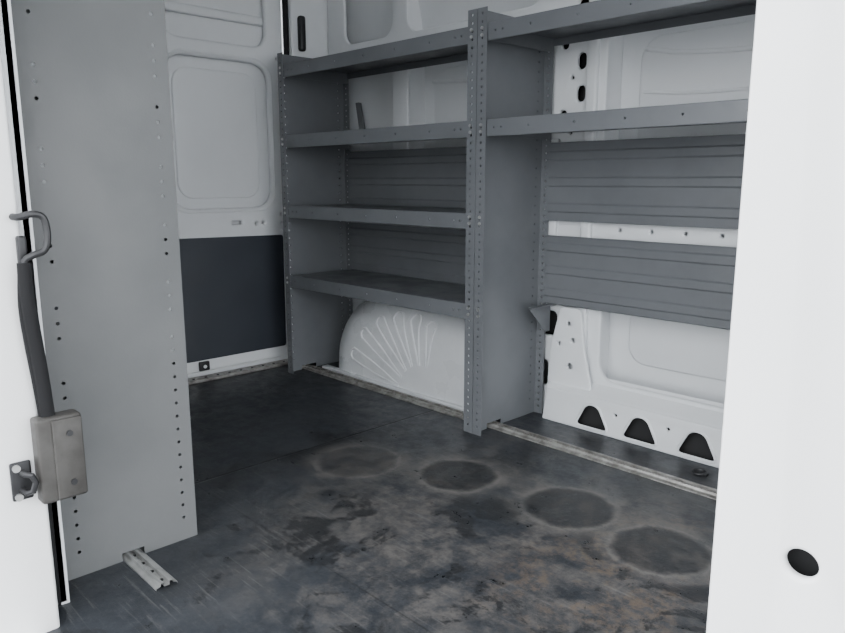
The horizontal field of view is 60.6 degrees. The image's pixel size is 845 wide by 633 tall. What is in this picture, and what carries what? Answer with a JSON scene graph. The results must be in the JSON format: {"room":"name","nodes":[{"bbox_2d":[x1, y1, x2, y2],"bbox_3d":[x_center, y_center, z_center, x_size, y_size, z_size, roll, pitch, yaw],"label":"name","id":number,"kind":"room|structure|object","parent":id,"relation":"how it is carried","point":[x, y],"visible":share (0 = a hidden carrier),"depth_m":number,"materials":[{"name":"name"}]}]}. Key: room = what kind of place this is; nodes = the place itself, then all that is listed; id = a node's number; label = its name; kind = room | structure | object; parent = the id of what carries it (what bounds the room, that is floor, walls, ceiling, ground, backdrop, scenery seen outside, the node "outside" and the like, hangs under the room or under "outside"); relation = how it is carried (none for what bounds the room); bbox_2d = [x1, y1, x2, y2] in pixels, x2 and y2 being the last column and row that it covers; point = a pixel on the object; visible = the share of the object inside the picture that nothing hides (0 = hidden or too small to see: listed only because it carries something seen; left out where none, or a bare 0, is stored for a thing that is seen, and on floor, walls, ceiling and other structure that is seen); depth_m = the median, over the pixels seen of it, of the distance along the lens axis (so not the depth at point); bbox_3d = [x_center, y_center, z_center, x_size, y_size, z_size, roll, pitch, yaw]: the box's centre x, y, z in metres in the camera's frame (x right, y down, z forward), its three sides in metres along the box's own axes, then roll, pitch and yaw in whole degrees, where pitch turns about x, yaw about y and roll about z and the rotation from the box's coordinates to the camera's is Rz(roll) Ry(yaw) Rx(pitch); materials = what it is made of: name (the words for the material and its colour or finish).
{"room":"vehicle interior","nodes":[
{"label":"vehicle interior","id":0,"kind":"room"},
{"bbox_2d":[31,62,57,309],"bbox_3d":[-1.397,-0.569,2.837,0.680,1.810,0.087,-10,15,-43],"label":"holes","id":1,"kind":"structure","parent":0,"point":[32,63],"depth_m":2.78,"materials":[{"name":"metal"}]},
{"bbox_2d":[188,0,328,377],"bbox_3d":[-1.097,-0.623,3.095,1.907,1.960,0.135,-10,15,-43],"label":"wall","id":2,"kind":"structure","parent":0,"point":[304,23],"depth_m":3.43,"materials":[{"name":"white metal"}]},
{"bbox_2d":[73,496,177,589],"bbox_3d":[-1.072,0.508,2.133,0.050,0.013,1.430,-10,15,-43],"label":"trim","id":3,"kind":"structure","parent":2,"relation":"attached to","point":[140,562],"depth_m":1.69,"materials":[{"name":"metal"}]},
{"bbox_2d":[149,0,287,373],"bbox_3d":[-0.909,-0.656,3.300,0.657,1.810,0.087,-10,15,-43],"label":"door","id":4,"kind":"structure","parent":2,"relation":"in","point":[222,54],"depth_m":3.32,"materials":[{"name":"metal"}]},
{"bbox_2d":[188,359,287,384],"bbox_3d":[-1.111,0.304,3.206,1.700,0.018,0.060,-10,15,-43],"label":"trim","id":5,"kind":"structure","parent":2,"relation":"attached to","point":[200,379],"depth_m":3.41,"materials":[{"name":"metal"}]},
{"bbox_2d":[302,364,717,499],"bbox_3d":[0.344,0.417,2.619,0.062,0.013,2.815,-10,15,-43],"label":"trim","id":6,"kind":"structure","parent":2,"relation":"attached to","point":[709,492],"depth_m":2.51,"materials":[{"name":"metal"}]},
{"bbox_2d":[46,362,718,632],"bbox_3d":[0.300,0.616,1.755,2.130,0.060,4.300,-10,15,-43],"label":"floor","id":7,"kind":"structure","parent":0,"point":[324,504],"depth_m":1.89,"materials":[{"name":"black rubber"}]},
{"bbox_2d":[11,0,196,580],"bbox_3d":[-1.089,-0.200,2.013,0.339,1.450,1.110,-10,15,-43],"label":"metal panel","id":8,"kind":"object","parent":7,"relation":"on","point":[95,103],"visible":0.7,"depth_m":1.63,"materials":[{"name":"grey metal"}]},
{"bbox_2d":[322,298,495,420],"bbox_3d":[-0.026,0.102,3.162,0.226,0.430,1.110,-10,15,-43],"label":"wheel well","id":9,"kind":"object","parent":7,"relation":"on","point":[417,353],"visible":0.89,"depth_m":3.08,"materials":[{"name":"white metal"}]},
{"bbox_2d":[277,0,756,435],"bbox_3d":[0.284,-0.317,2.632,0.368,1.450,2.292,-10,15,-43],"label":"shelving unit","id":10,"kind":"object","parent":7,"relation":"on","point":[490,271],"visible":0.8,"depth_m":2.61,"materials":[{"name":"metal"}]},
{"bbox_2d":[692,468,708,476],"bbox_3d":[0.865,0.486,2.256,0.048,0.010,0.049,-10,15,-43],"label":"ring","id":11,"kind":"object","parent":7,"relation":"on","point":[705,473],"visible":1,"depth_m":2.25,"materials":[{"name":"metal"}]},
{"bbox_2d":[0,0,844,632],"bbox_3d":[-0.405,-0.059,0.935,0.190,2.270,4.300,-10,15,-43],"label":"door frame","id":12,"kind":"structure","parent":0,"point":[778,564],"depth_m":0.38,"materials":[{"name":"white paint"}]},
{"bbox_2d":[9,460,38,501],"bbox_3d":[-0.757,0.317,1.378,0.041,0.077,0.042,-10,15,-43],"label":"door striker","id":13,"kind":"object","parent":12,"relation":"in","point":[24,483],"depth_m":1.38,"materials":[{"name":"silver metal"}]},
{"bbox_2d":[9,211,54,417],"bbox_3d":[-0.718,-0.001,1.353,0.066,0.392,0.033,-3,11,-14],"label":"handle","id":14,"kind":"object","parent":12,"relation":"attached to","point":[27,307],"visible":1,"depth_m":1.34,"materials":[{"name":"metal"}]},
{"bbox_2d":[30,409,87,503],"bbox_3d":[-0.708,0.274,1.413,0.084,0.170,0.047,-10,15,-43],"label":"latch","id":15,"kind":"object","parent":12,"relation":"in","point":[57,439],"depth_m":1.40,"materials":[{"name":"grey metal"}]},
{"bbox_2d":[327,0,755,467],"bbox_3d":[0.987,-0.430,2.233,0.221,2.020,4.300,-10,15,-43],"label":"wall","id":16,"kind":"structure","parent":0,"point":[655,384],"depth_m":2.57,"materials":[{"name":"white metal"}]}
]}

